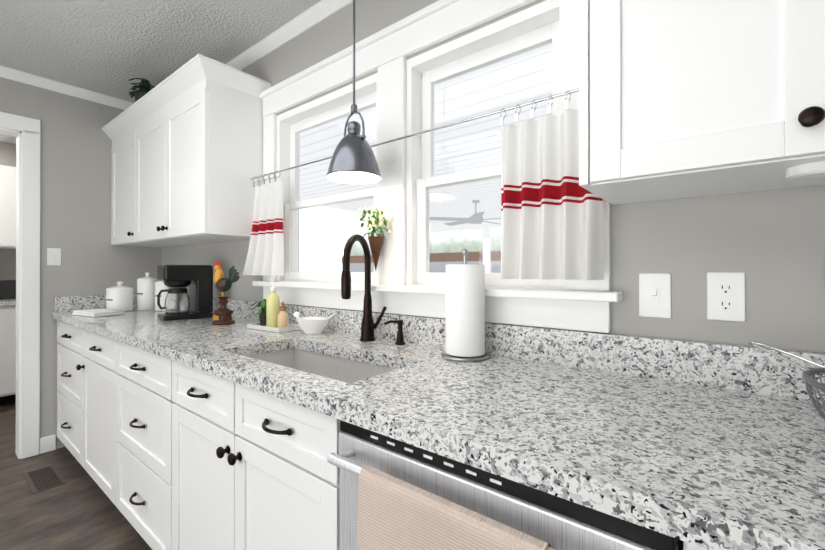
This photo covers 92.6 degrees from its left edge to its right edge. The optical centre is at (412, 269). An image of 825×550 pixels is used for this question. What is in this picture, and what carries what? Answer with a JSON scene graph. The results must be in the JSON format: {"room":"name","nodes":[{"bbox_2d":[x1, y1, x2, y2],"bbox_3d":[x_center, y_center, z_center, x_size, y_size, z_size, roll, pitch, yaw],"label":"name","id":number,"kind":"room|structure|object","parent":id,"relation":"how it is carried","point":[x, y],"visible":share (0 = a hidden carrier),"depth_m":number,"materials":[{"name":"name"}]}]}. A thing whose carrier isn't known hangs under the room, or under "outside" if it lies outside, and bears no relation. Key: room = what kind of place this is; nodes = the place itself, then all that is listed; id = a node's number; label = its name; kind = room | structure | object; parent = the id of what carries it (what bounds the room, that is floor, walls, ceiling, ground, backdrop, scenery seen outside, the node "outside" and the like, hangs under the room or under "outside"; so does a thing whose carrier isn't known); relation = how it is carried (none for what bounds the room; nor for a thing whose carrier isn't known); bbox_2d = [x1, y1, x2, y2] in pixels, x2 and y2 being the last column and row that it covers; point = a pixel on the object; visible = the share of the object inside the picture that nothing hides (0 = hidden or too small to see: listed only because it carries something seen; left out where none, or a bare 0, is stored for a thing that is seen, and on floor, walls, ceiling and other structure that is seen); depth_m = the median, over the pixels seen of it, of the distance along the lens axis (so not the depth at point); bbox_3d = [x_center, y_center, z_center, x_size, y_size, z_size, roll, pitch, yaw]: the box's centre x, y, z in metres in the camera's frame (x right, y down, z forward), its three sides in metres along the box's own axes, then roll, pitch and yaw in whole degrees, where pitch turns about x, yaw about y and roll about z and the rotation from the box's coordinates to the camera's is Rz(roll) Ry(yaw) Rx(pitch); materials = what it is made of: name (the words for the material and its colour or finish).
{"room":"kitchen","nodes":[
{"label":"kitchen","id":0,"kind":"room"},
{"bbox_2d":[0,141,15,279],"bbox_3d":[-4.670,-0.021,3.078,0.150,2.440,3.400,0,0,38],"label":"wall","id":1,"kind":"structure","parent":0,"point":[7,256],"depth_m":3.85,"materials":[{"name":"grey paint"}]},
{"bbox_2d":[0,165,15,248],"bbox_3d":[-3.795,-0.573,3.776,0.348,0.750,0.380,0,0,38],"label":"upper cabinet","id":2,"kind":"object","parent":1,"relation":"attached to","point":[7,173],"depth_m":3.61,"materials":[{"name":"white wood"}]},
{"bbox_2d":[0,280,15,300],"bbox_3d":[-3.864,0.191,3.649,0.200,0.179,0.300,0,0,38],"label":"microwave","id":3,"kind":"object","parent":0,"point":[7,287],"depth_m":3.64,"materials":[{"name":"black"}]},
{"bbox_2d":[0,394,151,549],"bbox_3d":[-1.943,1.243,0.904,7.120,0.100,3.700,0,0,38],"label":"floor","id":4,"kind":"structure","parent":0,"point":[79,510],"depth_m":1.96,"materials":[{"name":"brown wood"}]},
{"bbox_2d":[0,305,15,396],"bbox_3d":[-3.689,0.711,3.688,0.618,0.780,0.380,0,0,38],"label":"base cabinet","id":5,"kind":"object","parent":4,"relation":"on","point":[7,312],"depth_m":3.42,"materials":[{"name":"white wood"}]},
{"bbox_2d":[0,301,15,304],"bbox_3d":[-3.805,0.301,3.536,0.628,0.040,1.596,0,0,38],"label":"countertop","id":6,"kind":"structure","parent":5,"relation":"on","point":[1,302],"depth_m":3.42,"materials":[{"name":"grey stone"}]},
{"bbox_2d":[23,465,66,493],"bbox_3d":[-2.103,1.194,2.253,0.330,0.005,0.140,0,0,38],"label":"floor vent","id":7,"kind":"object","parent":4,"relation":"in","point":[43,479],"visible":1,"depth_m":2.24,"materials":[{"name":"brown metal"}]},
{"bbox_2d":[53,318,83,467],"bbox_3d":[-1.899,0.761,2.646,0.717,0.873,0.618,0,0,38],"label":"base cabinet","id":8,"kind":"object","parent":4,"relation":"on","point":[70,345],"depth_m":2.39,"materials":[{"name":"white wood"}]},
{"bbox_2d":[84,330,111,500],"bbox_3d":[-1.432,0.759,2.275,0.595,0.873,0.618,0,0,38],"label":"base cabinet","id":9,"kind":"object","parent":4,"relation":"on","point":[97,350],"depth_m":2.04,"materials":[{"name":"white wood"}]},
{"bbox_2d":[112,342,203,549],"bbox_3d":[-0.945,0.758,1.887,0.768,0.873,0.618,0,0,38],"label":"base cabinet","id":10,"kind":"object","parent":4,"relation":"on","point":[150,394],"depth_m":1.59,"materials":[{"name":"white wood"}]},
{"bbox_2d":[176,414,311,549],"bbox_3d":[-0.332,0.874,1.399,0.917,0.639,0.618,0,0,38],"label":"base cabinet","id":11,"kind":"object","parent":4,"relation":"on","point":[198,434],"depth_m":1.15,"materials":[{"name":"white wood"}]},
{"bbox_2d":[312,414,691,549],"bbox_3d":[0.273,0.755,0.916,0.749,0.873,0.621,0,0,38],"label":"base cabinet","id":12,"kind":"object","parent":4,"relation":"on","point":[339,451],"depth_m":0.70,"materials":[{"name":"white"}]},
{"bbox_2d":[52,306,824,549],"bbox_3d":[-0.303,0.299,1.362,4.816,0.040,0.643,0,0,38],"label":"countertop","id":13,"kind":"structure","parent":12,"relation":"on","point":[692,464],"depth_m":0.71,"materials":[{"name":"grey stone"}]},
{"bbox_2d":[72,309,125,316],"bbox_3d":[-1.939,0.268,2.438,0.260,0.027,0.170,0,0,26],"label":"folded towel","id":14,"kind":"object","parent":13,"relation":"on","point":[98,312],"visible":0.98,"depth_m":2.38,"materials":[{"name":"white fabric"}]},
{"bbox_2d":[106,281,133,311],"bbox_3d":[-1.971,0.182,2.655,0.152,0.200,0.153,0,0,38],"label":"canister","id":15,"kind":"object","parent":13,"relation":"on","point":[119,297],"visible":0.9,"depth_m":2.60,"materials":[{"name":"white ceramic"}]},
{"bbox_2d":[137,272,157,310],"bbox_3d":[-1.851,0.152,2.750,0.124,0.260,0.126,0,0,38],"label":"canister","id":16,"kind":"object","parent":13,"relation":"on","point":[146,293],"visible":0.94,"depth_m":2.70,"materials":[{"name":"white ceramic"}]},
{"bbox_2d":[154,281,168,310],"bbox_3d":[-1.693,0.162,2.708,0.136,0.240,0.138,0,0,38],"label":"canister","id":17,"kind":"object","parent":13,"relation":"on","point":[159,285],"visible":0.21,"depth_m":2.65,"materials":[{"name":"white ceramic"}]},
{"bbox_2d":[157,265,212,320],"bbox_3d":[-1.314,0.128,2.277,0.254,0.305,0.180,0,0,-44],"label":"coffee maker","id":18,"kind":"object","parent":13,"relation":"on","point":[194,300],"visible":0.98,"depth_m":2.23,"materials":[{"name":"black plastic"}]},
{"bbox_2d":[212,261,239,324],"bbox_3d":[-0.962,0.119,2.019,0.146,0.323,0.110,0,0,38],"label":"rooster figurine","id":19,"kind":"object","parent":13,"relation":"on","point":[223,314],"visible":1,"depth_m":2.01,"materials":[{"name":"brown wood"}]},
{"bbox_2d":[247,279,301,332],"bbox_3d":[-0.651,0.163,1.854,0.257,0.234,0.129,0,0,35],"label":"soap tray","id":20,"kind":"object","parent":13,"relation":"on","point":[273,317],"visible":0.96,"depth_m":1.83,"materials":[{"name":"white"}]},
{"bbox_2d":[204,342,399,473],"bbox_3d":[-0.318,0.405,1.279,0.732,0.197,0.367,0,0,38],"label":"sink","id":21,"kind":"object","parent":13,"relation":"in","point":[283,429],"depth_m":1.17,"materials":[{"name":"white wood"}]},
{"bbox_2d":[292,312,335,333],"bbox_3d":[-0.432,0.233,1.718,0.208,0.092,0.117,0,0,38],"label":"bowl","id":22,"kind":"object","parent":13,"relation":"on","point":[312,325],"visible":1,"depth_m":1.69,"materials":[{"name":"white ceramic"}]},
{"bbox_2d":[341,234,407,345],"bbox_3d":[-0.167,0.075,1.450,0.206,0.410,0.220,0,0,38],"label":"faucet","id":23,"kind":"object","parent":13,"relation":"on","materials":[{"name":"black metal"}]},
{"bbox_2d":[384,320,405,344],"bbox_3d":[-0.064,0.234,1.462,0.059,0.092,0.073,0,0,38],"label":"soap dispenser","id":24,"kind":"object","parent":13,"relation":"on","point":[400,337],"depth_m":1.46,"materials":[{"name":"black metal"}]},
{"bbox_2d":[441,249,488,361],"bbox_3d":[0.167,0.106,1.255,0.152,0.343,0.152,0,0,38],"label":"paper towel holder","id":25,"kind":"object","parent":13,"relation":"on","point":[465,308],"visible":1,"depth_m":1.20,"materials":[{"name":"white paper"}]},
{"bbox_2d":[749,341,824,419],"bbox_3d":[0.748,0.211,0.582,0.374,0.130,0.310,0,0,38],"label":"wire basket","id":26,"kind":"object","parent":13,"relation":"on","point":[811,383],"visible":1,"depth_m":0.69,"materials":[{"name":"silver metal"}]},
{"bbox_2d":[328,420,682,549],"bbox_3d":[0.255,0.756,0.894,0.617,0.871,0.678,0,0,38],"label":"dishwasher","id":27,"kind":"object","parent":12,"relation":"in","point":[562,520],"depth_m":0.64,"materials":[{"name":"silver metal"}]},
{"bbox_2d":[357,465,550,549],"bbox_3d":[0.065,0.600,0.620,0.407,0.454,0.041,0,0,38],"label":"dish towel","id":28,"kind":"object","parent":27,"relation":"hanging from","point":[394,513],"visible":1,"depth_m":0.66,"materials":[{"name":"beige fabric"}]},
{"bbox_2d":[0,77,160,452],"bbox_3d":[-3.140,-0.025,1.764,0.120,2.440,3.550,0,0,38],"label":"wall","id":29,"kind":"structure","parent":0,"point":[75,180],"depth_m":2.69,"materials":[{"name":"grey paint"}]},
{"bbox_2d":[0,111,39,458],"bbox_3d":[-2.795,0.114,2.183,0.138,2.165,1.055,0,0,38],"label":"door frame","id":30,"kind":"structure","parent":29,"relation":"attached to","point":[25,131],"depth_m":2.51,"materials":[{"name":"white wood"}]},
{"bbox_2d":[40,434,55,453],"bbox_3d":[-3.235,1.145,1.534,0.014,0.100,2.776,0,0,38],"label":"baseboard","id":31,"kind":"structure","parent":29,"relation":"attached to","point":[47,443],"depth_m":2.58,"materials":[{"name":"white wood"}]},
{"bbox_2d":[47,248,60,265],"bbox_3d":[-2.376,-0.082,2.615,0.016,0.116,0.072,0,0,38],"label":"switch plate","id":32,"kind":"object","parent":29,"relation":"attached to","point":[53,256],"visible":1,"depth_m":2.61,"materials":[{"name":"white plastic"}]},
{"bbox_2d":[0,65,133,109],"bbox_3d":[-3.051,-1.215,1.749,0.042,0.057,3.330,0,0,38],"label":"crown molding","id":33,"kind":"structure","parent":29,"relation":"attached to","point":[5,72],"depth_m":2.63,"materials":[{"name":"white wood"}]},
{"bbox_2d":[54,294,136,309],"bbox_3d":[-2.173,0.234,2.856,0.030,0.100,0.633,0,0,38],"label":"backsplash","id":34,"kind":"structure","parent":29,"relation":"attached to","point":[87,302],"depth_m":2.71,"materials":[{"name":"grey stone"}]},
{"bbox_2d":[0,0,320,143],"bbox_3d":[-1.943,-1.297,0.912,7.120,0.100,3.700,0,0,38],"label":"ceiling","id":35,"kind":"structure","parent":0,"point":[111,48],"depth_m":2.10,"materials":[{"name":"grey paint"}]},
{"bbox_2d":[326,0,380,183],"bbox_3d":[-0.212,-0.787,1.431,0.198,0.914,0.198,0,0,38],"label":"pendant light","id":36,"kind":"object","parent":35,"relation":"hanging from","point":[353,160],"visible":1,"depth_m":1.39,"materials":[{"name":"silver metal"}]},
{"bbox_2d":[161,0,824,352],"bbox_3d":[-0.838,-0.023,2.297,7.120,2.440,0.150,0,0,38],"label":"wall","id":37,"kind":"structure","parent":0,"point":[770,244],"depth_m":0.98,"materials":[{"name":"grey paint"}]},
{"bbox_2d":[110,117,180,246],"bbox_3d":[-1.869,-0.555,2.815,0.560,0.763,0.324,0,0,38],"label":"upper cabinet","id":38,"kind":"object","parent":37,"relation":"attached to","point":[124,149],"depth_m":2.71,"materials":[{"name":"white wood"}]},
{"bbox_2d":[134,73,262,244],"bbox_3d":[-1.330,-0.556,2.386,1.060,0.763,0.324,0,0,38],"label":"upper cabinet","id":39,"kind":"object","parent":37,"relation":"attached to","point":[187,152],"depth_m":2.09,"materials":[{"name":"white wood"}]},
{"bbox_2d":[128,78,154,101],"bbox_3d":[-1.675,-1.100,2.455,0.182,0.173,0.157,0,0,38],"label":"potted plant","id":40,"kind":"object","parent":39,"relation":"on","point":[144,86],"visible":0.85,"depth_m":2.42,"materials":[{"name":"green plant"}]},
{"bbox_2d":[226,0,352,70],"bbox_3d":[-0.115,-1.216,1.603,4.820,0.057,0.042,0,0,38],"label":"crown molding","id":41,"kind":"structure","parent":37,"relation":"attached to","point":[315,14],"depth_m":2.01,"materials":[{"name":"white wood"}]},
{"bbox_2d":[358,205,390,270],"bbox_3d":[-0.155,-0.121,1.570,0.159,0.262,0.092,0,0,38],"label":"planter","id":42,"kind":"object","parent":37,"relation":"attached to","point":[375,242],"visible":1,"depth_m":1.56,"materials":[{"name":"brown"}]},
{"bbox_2d":[252,0,622,332],"bbox_3d":[-0.109,-0.393,1.665,1.800,1.143,0.195,0,0,38],"label":"window","id":43,"kind":"structure","parent":37,"relation":"in","point":[397,90],"depth_m":1.55,"materials":[{"name":"white wood"}]},
{"bbox_2d":[250,88,578,180],"bbox_3d":[-0.182,-0.485,1.573,1.746,0.016,0.016,0,0,38],"label":"curtain rod","id":44,"kind":"object","parent":43,"relation":"attached to","point":[489,114],"visible":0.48,"depth_m":1.31,"materials":[{"name":"silver metal"}]},
{"bbox_2d":[243,171,283,275],"bbox_3d":[-0.772,-0.229,2.025,0.311,0.521,0.075,0,0,33],"label":"curtain","id":45,"kind":"object","parent":44,"relation":"hanging from","point":[265,254],"visible":1,"depth_m":1.98,"materials":[{"name":"fabric"}]},
{"bbox_2d":[500,90,603,279],"bbox_3d":[0.373,-0.232,1.113,0.290,0.521,0.081,0,0,38],"label":"curtain","id":46,"kind":"object","parent":44,"relation":"hanging from","point":[551,218],"visible":0.98,"depth_m":1.11,"materials":[{"name":"fabric"}]},
{"bbox_2d":[211,298,824,401],"bbox_3d":[-0.100,0.230,1.594,4.786,0.100,0.028,0,0,38],"label":"backsplash","id":47,"kind":"structure","parent":37,"relation":"attached to","point":[737,367],"depth_m":1.04,"materials":[{"name":"grey stone"}]},
{"bbox_2d":[639,273,670,318],"bbox_3d":[0.629,0.068,1.024,0.072,0.116,0.016,0,0,38],"label":"switch plate","id":48,"kind":"object","parent":37,"relation":"attached to","point":[654,295],"visible":1,"depth_m":1.02,"materials":[{"name":"white plastic"}]},
{"bbox_2d":[579,0,824,204],"bbox_3d":[0.769,-0.561,0.716,0.805,0.763,0.324,0,0,38],"label":"upper cabinet","id":49,"kind":"object","parent":37,"relation":"attached to","point":[678,99],"visible":1,"depth_m":0.71,"materials":[{"name":"white wood"}]},
{"bbox_2d":[707,272,745,321],"bbox_3d":[0.745,0.065,0.937,0.072,0.116,0.008,0,0,38],"label":"outlet","id":50,"kind":"object","parent":37,"relation":"attached to","point":[726,296],"visible":1,"depth_m":0.93,"materials":[{"name":"white plastic"}]},
{"label":"outside","id":51,"kind":"structure","parent":0,"visible":0},
{"bbox_2d":[344,210,500,255],"bbox_3d":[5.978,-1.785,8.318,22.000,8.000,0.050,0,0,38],"label":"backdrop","id":52,"kind":"structure","parent":51,"point":[444,238],"depth_m":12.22,"materials":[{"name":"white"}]},
{"bbox_2d":[299,43,551,231],"bbox_3d":[2.042,-1.027,4.169,9.000,0.260,6.340,0,0,38],"label":"ceiling","id":53,"kind":"structure","parent":51,"point":[540,58],"depth_m":3.23,"materials":[{"name":"white paint"}]},
{"bbox_2d":[430,200,499,230],"bbox_3d":[1.037,-0.844,6.264,1.526,0.485,1.476,0,0,38],"label":"fan","id":54,"kind":"object","parent":53,"relation":"hanging from","point":[474,221],"depth_m":6.16,"materials":[{"name":"white metal"}]},
{"bbox_3d":[2.070,1.263,4.198,9.000,0.120,6.450,0,0,38],"label":"ground","id":55,"kind":"structure","parent":0,"visible":0},
{"bbox_2d":[342,220,500,272],"bbox_3d":[5.138,0.062,7.255,22.000,2.298,2.590,0,0,38],"label":"railing","id":56,"kind":"object","parent":55,"relation":"on","point":[449,259],"depth_m":11.75,"materials":[{"name":"brown"}]}
]}

